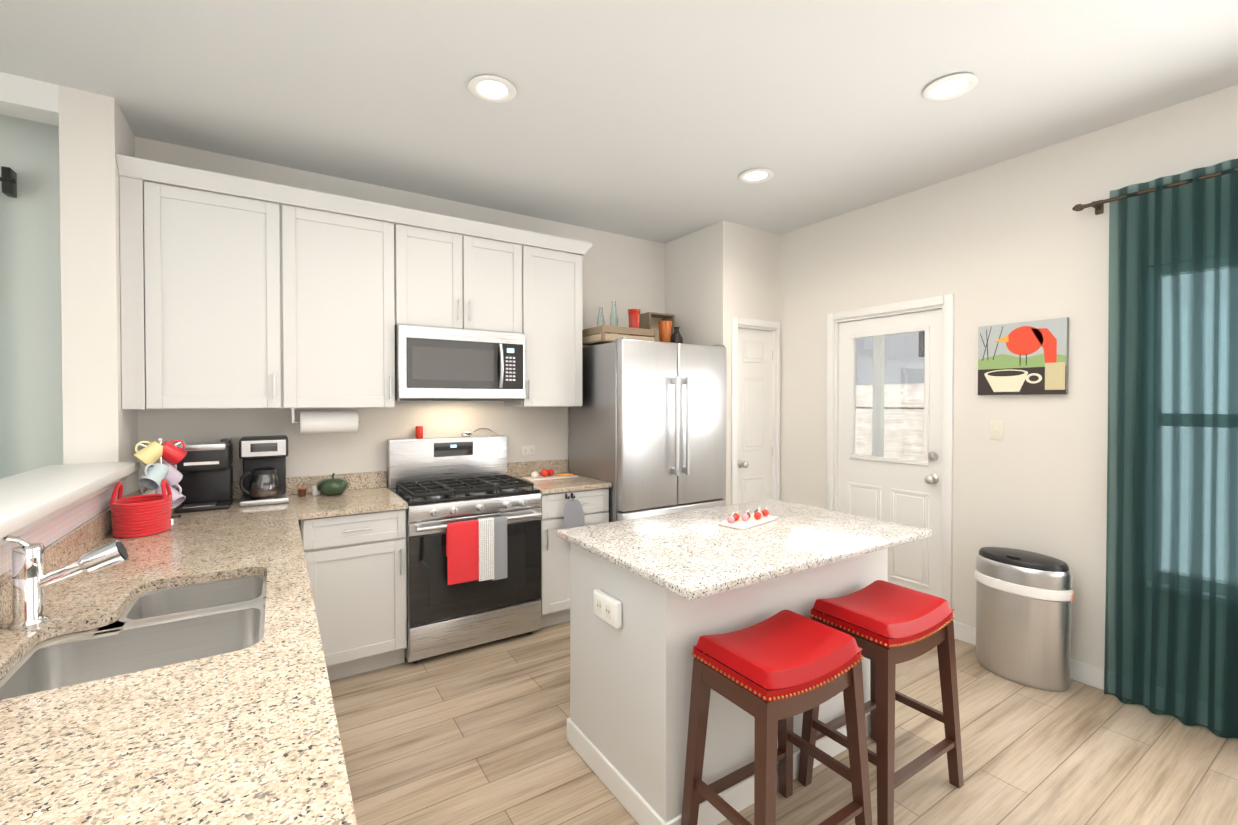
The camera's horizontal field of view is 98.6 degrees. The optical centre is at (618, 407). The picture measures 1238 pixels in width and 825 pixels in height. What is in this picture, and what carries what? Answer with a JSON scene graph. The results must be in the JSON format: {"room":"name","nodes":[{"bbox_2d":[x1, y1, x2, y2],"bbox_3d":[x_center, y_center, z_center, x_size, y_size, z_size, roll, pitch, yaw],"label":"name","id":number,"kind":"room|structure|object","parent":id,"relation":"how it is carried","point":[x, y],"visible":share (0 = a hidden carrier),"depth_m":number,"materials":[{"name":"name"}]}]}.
{"room":"kitchen","nodes":[
{"label":"kitchen","id":0,"kind":"room"},
{"bbox_2d":[0,72,58,125],"bbox_3d":[-4.320,-1.337,1.211,4.350,0.120,0.160,0,1,-33],"label":"header beam","id":1,"kind":"structure","parent":0,"point":[28,99],"depth_m":2.29,"materials":[{"name":"white paint"}]},
{"bbox_2d":[58,85,138,497],"bbox_3d":[-2.488,0.011,2.567,0.180,2.850,0.420,0,1,-33],"label":"wall column","id":2,"kind":"structure","parent":0,"point":[96,136],"depth_m":2.39,"materials":[{"name":"white paint"}]},
{"bbox_2d":[0,114,664,486],"bbox_3d":[-2.731,0.009,2.749,8.970,2.850,0.150,0,1,-33],"label":"wall","id":3,"kind":"structure","parent":0,"point":[625,273],"depth_m":3.02,"materials":[{"name":"white paint"}]},
{"bbox_2d":[0,166,16,197],"bbox_3d":[-3.466,0.136,2.138,1.470,2.510,0.079,0,1,-33],"label":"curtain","id":4,"kind":"object","parent":3,"relation":"hanging from","point":[8,178],"visible":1,"depth_m":2.48,"materials":[{"name":"grey plastic"}]},
{"bbox_2d":[116,154,299,408],"bbox_3d":[-2.133,-0.583,2.826,0.702,1.172,0.352,0,1,-33],"label":"upper cabinet","id":5,"kind":"object","parent":3,"relation":"attached to","point":[230,302],"depth_m":2.67,"materials":[{"name":"white wood"}]},
{"bbox_2d":[300,188,411,407],"bbox_3d":[-1.655,-0.587,3.135,0.700,1.172,0.352,0,1,-33],"label":"upper cabinet","id":6,"kind":"object","parent":3,"relation":"attached to","point":[356,273],"depth_m":3.02,"materials":[{"name":"white wood"}]},
{"bbox_2d":[290,408,360,433],"bbox_3d":[-1.719,0.075,3.124,0.365,0.150,0.132,0,1,-33],"label":"paper towel","id":7,"kind":"object","parent":6,"relation":"attached to","point":[316,422],"visible":0.98,"depth_m":3.08,"materials":[{"name":"white paper"}]},
{"bbox_2d":[408,210,523,332],"bbox_3d":[-1.080,-0.838,3.504,0.797,0.680,0.352,0,1,-33],"label":"upper cabinet","id":8,"kind":"object","parent":3,"relation":"attached to","point":[459,281],"depth_m":3.36,"materials":[{"name":"white wood"}]},
{"bbox_2d":[395,324,525,400],"bbox_3d":[-1.049,-0.270,3.463,0.793,0.446,0.464,0,1,-33],"label":"microwave","id":9,"kind":"object","parent":8,"relation":"attached to","point":[442,364],"visible":0.98,"depth_m":3.28,"materials":[{"name":"metal"}]},
{"bbox_2d":[521,445,534,455],"bbox_3d":[-0.679,0.318,3.985,0.116,0.072,0.008,0,1,-33],"label":"outlet","id":10,"kind":"object","parent":3,"relation":"attached to","point":[528,450],"visible":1,"depth_m":3.98,"materials":[{"name":"white plastic"}]},
{"bbox_2d":[504,230,583,406],"bbox_3d":[-0.576,-0.596,3.832,0.528,1.172,0.352,0,1,-33],"label":"upper cabinet","id":11,"kind":"object","parent":3,"relation":"attached to","point":[552,279],"depth_m":3.70,"materials":[{"name":"white wood"}]},
{"bbox_2d":[0,0,1237,243],"bbox_3d":[-0.717,-1.427,-0.385,8.970,0.100,7.570,0,1,-33],"label":"ceiling","id":12,"kind":"structure","parent":0,"point":[662,120],"depth_m":2.33,"materials":[{"name":"white paint"}]},
{"bbox_2d":[468,75,516,102],"bbox_3d":[-0.557,-1.405,2.344,0.208,0.012,0.208,0,1,-33],"label":"recessed light","id":13,"kind":"object","parent":12,"relation":"in","point":[492,89],"visible":1,"depth_m":2.34,"materials":[{"name":"white"}]},
{"bbox_2d":[739,168,773,182],"bbox_3d":[0.837,-1.416,3.245,0.208,0.012,0.208,0,1,-33],"label":"recessed light","id":14,"kind":"object","parent":12,"relation":"in","point":[758,175],"visible":0.98,"depth_m":3.24,"materials":[{"name":"white"}]},
{"bbox_2d":[923,73,977,101],"bbox_3d":[1.451,-1.405,2.333,0.208,0.012,0.208,0,1,-33],"label":"recessed light","id":15,"kind":"object","parent":12,"relation":"in","point":[950,87],"visible":0.98,"depth_m":2.33,"materials":[{"name":"white"}]},
{"bbox_2d":[665,220,732,504],"bbox_3d":[0.642,-0.012,4.412,0.100,2.850,0.720,0,1,-33],"label":"wall","id":16,"kind":"structure","parent":0,"point":[698,282],"depth_m":4.23,"materials":[{"name":"white paint"}]},
{"bbox_2d":[732,223,780,419],"bbox_3d":[1.083,-0.011,4.328,0.550,2.850,0.100,0,1,-33],"label":"wall","id":17,"kind":"structure","parent":0,"point":[756,276],"depth_m":4.27,"materials":[{"name":"white paint"}]},
{"bbox_2d":[737,328,772,503],"bbox_3d":[1.108,0.386,4.303,0.435,2.040,0.110,0,1,-33],"label":"pantry door","id":18,"kind":"structure","parent":17,"relation":"in","point":[755,447],"depth_m":4.31,"materials":[{"name":"white wood"}]},
{"bbox_2d":[329,621,1237,824],"bbox_3d":[-0.717,1.523,-0.347,8.970,0.100,7.570,0,1,-33],"label":"floor","id":19,"kind":"structure","parent":0,"point":[475,735],"depth_m":2.21,"materials":[{"name":"brown wood"}]},
{"bbox_2d":[298,509,406,680],"bbox_3d":[-1.544,0.988,3.051,0.498,0.884,0.644,0,1,-33],"label":"base cabinet","id":20,"kind":"object","parent":19,"relation":"on","point":[357,567],"depth_m":2.80,"materials":[{"name":"white wood"}]},
{"bbox_2d":[0,477,356,824],"bbox_3d":[-0.930,0.506,0.971,0.690,0.131,4.797,0,1,-33],"label":"countertop","id":21,"kind":"structure","parent":20,"relation":"on","point":[249,735],"depth_m":0.95,"materials":[{"name":"stone"}]},
{"bbox_2d":[2,535,127,629],"bbox_3d":[-1.400,0.420,1.358,0.218,0.232,0.069,0,1,-33],"label":"faucet","id":22,"kind":"object","parent":21,"relation":"on","point":[31,581],"visible":1,"depth_m":1.31,"materials":[{"name":"silver metal"}]},
{"bbox_2d":[0,576,266,699],"bbox_3d":[-1.193,0.674,1.383,0.490,0.215,0.715,0,1,-33],"label":"sink","id":23,"kind":"object","parent":21,"relation":"in","point":[164,627],"visible":0.48,"depth_m":1.42,"materials":[{"name":"metal"}]},
{"bbox_2d":[110,479,171,537],"bbox_3d":[-2.021,0.415,2.255,0.195,0.219,0.258,0,1,-33],"label":"rope basket","id":24,"kind":"object","parent":21,"relation":"on","point":[140,515],"visible":1,"depth_m":2.18,"materials":[{"name":"red fabric"}]},
{"bbox_2d":[133,438,186,521],"bbox_3d":[-2.120,0.330,2.463,0.187,0.385,0.182,0,1,-33],"label":"mug tree","id":25,"kind":"object","parent":21,"relation":"on","point":[155,474],"visible":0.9,"depth_m":2.44,"materials":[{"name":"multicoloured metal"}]},
{"bbox_2d":[174,438,232,512],"bbox_3d":[-2.170,0.343,2.789,0.220,0.350,0.310,0,1,-33],"label":"brewer","id":26,"kind":"object","parent":21,"relation":"on","point":[205,470],"visible":0.88,"depth_m":2.74,"materials":[{"name":"grey plastic"}]},
{"bbox_2d":[239,435,288,506],"bbox_3d":[-1.962,0.339,2.944,0.223,0.355,0.275,0,1,-33],"label":"drip coffee maker","id":27,"kind":"object","parent":21,"relation":"on","point":[262,481],"visible":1,"depth_m":2.88,"materials":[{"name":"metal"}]},
{"bbox_2d":[300,471,407,517],"bbox_3d":[-1.545,0.480,3.032,0.515,0.131,0.667,0,1,-33],"label":"countertop","id":28,"kind":"structure","parent":20,"relation":"on","point":[367,492],"depth_m":3.06,"materials":[{"name":"stone"}]},
{"bbox_2d":[297,488,306,496],"bbox_3d":[-1.844,0.492,3.097,0.050,0.044,0.050,0,1,-33],"label":"pod","id":29,"kind":"object","parent":28,"relation":"on","point":[302,492],"visible":1,"depth_m":3.08,"materials":[{"name":"brown plastic"}]},
{"bbox_2d":[311,485,319,494],"bbox_3d":[-1.790,0.486,3.143,0.048,0.055,0.047,0,1,-33],"label":"espresso cup","id":30,"kind":"object","parent":28,"relation":"on","point":[314,490],"visible":0.77,"depth_m":3.12,"materials":[{"name":"white ceramic"}]},
{"bbox_2d":[316,473,348,494],"bbox_3d":[-1.700,0.449,3.159,0.170,0.129,0.170,0,1,-33],"label":"pot","id":31,"kind":"object","parent":28,"relation":"on","point":[332,485],"visible":1,"depth_m":3.10,"materials":[{"name":"green ceramic"}]},
{"bbox_2d":[387,435,541,662],"bbox_3d":[-0.975,0.815,3.360,0.786,1.222,0.732,0,1,-33],"label":"range","id":32,"kind":"object","parent":19,"relation":"on","point":[437,484],"visible":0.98,"depth_m":3.18,"materials":[{"name":"grey metal"}]},
{"bbox_2d":[416,426,422,438],"bbox_3d":[-1.319,0.160,3.515,0.047,0.082,0.047,0,1,-33],"label":"soda can","id":33,"kind":"object","parent":32,"relation":"on","point":[419,432],"visible":0.94,"depth_m":3.50,"materials":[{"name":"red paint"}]},
{"bbox_2d":[446,516,506,584],"bbox_3d":[-0.810,0.818,3.045,0.346,0.364,0.043,0,1,-33],"label":"dish towels","id":34,"kind":"object","parent":32,"relation":"hanging from","point":[476,549],"visible":1,"depth_m":3.03,"materials":[{"name":"red fabric"}]},
{"bbox_2d":[461,428,498,436],"bbox_3d":[-0.975,0.169,3.732,0.270,0.058,0.086,0,1,-33],"label":"ladle","id":35,"kind":"object","parent":32,"relation":"on","point":[466,434],"visible":1,"depth_m":3.71,"materials":[{"name":"silver metal"}]},
{"bbox_2d":[540,488,608,627],"bbox_3d":[-0.452,0.979,3.757,0.514,0.884,0.644,0,1,-33],"label":"base cabinet","id":36,"kind":"object","parent":19,"relation":"on","point":[555,551],"depth_m":3.43,"materials":[{"name":"white wood"}]},
{"bbox_2d":[507,459,611,493],"bbox_3d":[-0.446,0.471,3.743,0.515,0.131,0.667,0,1,-33],"label":"countertop","id":37,"kind":"structure","parent":36,"relation":"on","point":[518,470],"depth_m":3.77,"materials":[{"name":"stone"}]},
{"bbox_2d":[522,469,577,481],"bbox_3d":[-0.494,0.470,3.826,0.370,0.071,0.160,0,1,-33],"label":"tray","id":38,"kind":"object","parent":37,"relation":"on","point":[546,474],"visible":1,"depth_m":3.78,"materials":[{"name":"white ceramic"}]},
{"bbox_2d":[563,494,584,528],"bbox_3d":[-0.287,0.714,3.414,0.153,0.333,0.022,0,1,-33],"label":"oven mitt","id":39,"kind":"object","parent":36,"relation":"hanging from","point":[573,516],"visible":0.6,"depth_m":3.40,"materials":[{"name":"grey fabric"}]},
{"bbox_2d":[569,337,725,521],"bbox_3d":[0.229,0.471,4.053,0.946,1.892,0.824,0,1,-33],"label":"fridge","id":40,"kind":"object","parent":19,"relation":"on","point":[647,428],"visible":0.73,"depth_m":3.72,"materials":[{"name":"metal"}]},
{"bbox_2d":[582,301,682,345],"bbox_3d":[0.140,-0.646,4.154,0.875,0.339,0.473,0,1,-33],"label":"crate","id":41,"kind":"object","parent":40,"relation":"on","point":[653,326],"visible":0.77,"depth_m":4.03,"materials":[{"name":"brown wood"}]},
{"bbox_2d":[567,543,889,824],"bbox_3d":[0.494,0.997,2.351,1.316,0.883,0.700,0,1,-33],"label":"kitchen island","id":42,"kind":"object","parent":19,"relation":"on","point":[653,599],"depth_m":1.92,"materials":[{"name":"white"}]},
{"bbox_2d":[557,499,931,602],"bbox_3d":[0.540,0.540,2.292,1.360,0.030,0.880,0,1,-33],"label":"island countertop","id":43,"kind":"structure","parent":42,"relation":"on","point":[692,557],"depth_m":2.09,"materials":[{"name":"beige stone"}]},
{"bbox_2d":[718,507,776,529],"bbox_3d":[0.592,0.497,2.433,0.300,0.051,0.130,-1,1,-45],"label":"tray","id":44,"kind":"object","parent":43,"relation":"on","point":[746,520],"visible":0.98,"depth_m":2.40,"materials":[{"name":"white ceramic"}]},
{"bbox_2d":[681,609,871,824],"bbox_3d":[0.510,1.091,1.720,0.516,0.712,0.358,0,1,-33],"label":"bar stool","id":45,"kind":"object","parent":19,"relation":"on","point":[773,675],"visible":1,"depth_m":1.68,"materials":[{"name":"red leather"}]},
{"bbox_2d":[798,580,963,824],"bbox_3d":[1.005,1.087,2.040,0.516,0.712,0.358,0,1,-33],"label":"bar stool","id":46,"kind":"object","parent":19,"relation":"on","point":[888,626],"visible":1,"depth_m":1.97,"materials":[{"name":"red leather"}]},
{"bbox_2d":[974,547,1073,691],"bbox_3d":[2.161,1.104,2.859,0.284,0.653,0.441,0,1,-33],"label":"trash can","id":47,"kind":"object","parent":19,"relation":"on","point":[1024,598],"visible":1,"depth_m":2.74,"materials":[{"name":"metal"}]},
{"bbox_2d":[780,84,1237,668],"bbox_3d":[2.987,0.018,2.028,0.150,2.850,7.570,0,1,-33],"label":"wall","id":48,"kind":"structure","parent":0,"point":[1014,240],"depth_m":3.04,"materials":[{"name":"white paint"}]},
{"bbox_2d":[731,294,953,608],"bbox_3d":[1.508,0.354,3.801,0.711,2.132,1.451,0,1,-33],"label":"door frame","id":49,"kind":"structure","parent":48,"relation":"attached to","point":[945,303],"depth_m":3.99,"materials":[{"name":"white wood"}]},
{"bbox_2d":[838,309,941,596],"bbox_3d":[1.838,0.392,3.683,0.120,2.048,0.738,0,1,-33],"label":"back door","id":50,"kind":"structure","parent":48,"relation":"in","point":[902,491],"depth_m":3.60,"materials":[{"name":"white wood"}]},
{"bbox_2d":[990,420,1003,439],"bbox_3d":[2.200,0.129,3.098,0.010,0.114,0.070,0,1,-33],"label":"switch plate","id":51,"kind":"object","parent":48,"relation":"attached to","point":[996,429],"visible":1,"depth_m":3.10,"materials":[{"name":"beige plastic"}]},
{"bbox_2d":[978,317,1068,394],"bbox_3d":[2.255,-0.277,2.986,0.033,0.405,0.420,0,1,-33],"label":"picture","id":52,"kind":"object","parent":48,"relation":"attached to","point":[1026,358],"visible":1,"depth_m":2.96,"materials":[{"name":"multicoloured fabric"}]},
{"bbox_2d":[953,621,1103,689],"bbox_3d":[2.841,1.397,1.522,0.664,0.105,6.550,0,1,-33],"label":"baseboard","id":53,"kind":"structure","parent":48,"relation":"attached to","point":[1087,674],"depth_m":2.79,"materials":[{"name":"white wood"}]},
{"bbox_2d":[1072,159,1237,737],"bbox_3d":[2.881,0.188,1.947,0.116,2.488,1.945,0,1,-33],"label":"curtain","id":54,"kind":"object","parent":48,"relation":"hanging from","point":[1171,627],"visible":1,"depth_m":2.44,"materials":[{"name":"teal fabric"}]},
{"bbox_3d":[-1.044,0.889,0.344,0.180,1.150,4.900,0,1,-33],"label":"wall","id":55,"kind":"structure","parent":0,"visible":0},
{"bbox_2d":[0,486,117,575],"bbox_3d":[-1.113,0.400,0.619,0.008,0.086,4.348,0,1,-33],"label":"trim","id":56,"kind":"structure","parent":55,"relation":"attached to","point":[49,532],"depth_m":1.76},
{"bbox_2d":[0,461,139,545],"bbox_3d":[-1.028,0.317,0.335,0.305,0.085,4.919,0,1,-33],"label":"ledge","id":57,"kind":"structure","parent":55,"relation":"on","point":[31,499],"depth_m":1.74,"materials":[{"name":"white paint"}]},
{"label":"outside","id":58,"kind":"structure","parent":0,"visible":0},
{"bbox_3d":[13.424,1.373,19.408,36.230,0.200,42.000,0,1,-33],"label":"ground","id":59,"kind":"structure","parent":58,"visible":0},
{"bbox_2d":[872,335,884,456],"bbox_3d":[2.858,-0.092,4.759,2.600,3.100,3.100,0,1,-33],"label":"patio post","id":60,"kind":"object","parent":59,"relation":"on","point":[878,373],"depth_m":6.30,"materials":[{"name":"white"}]},
{"bbox_2d":[855,383,923,460],"bbox_3d":[3.606,0.478,13.050,0.090,1.950,42.000,0,1,-33],"label":"fence","id":61,"kind":"object","parent":59,"relation":"on","point":[905,425],"depth_m":10.31,"materials":[{"name":"beige wood"}]},
{"bbox_2d":[856,331,924,384],"bbox_3d":[11.866,-2.761,20.135,8.600,8.250,10.800,0,1,-33],"label":"house","id":62,"kind":"structure","parent":59,"relation":"on","point":[910,358],"depth_m":17.21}
]}

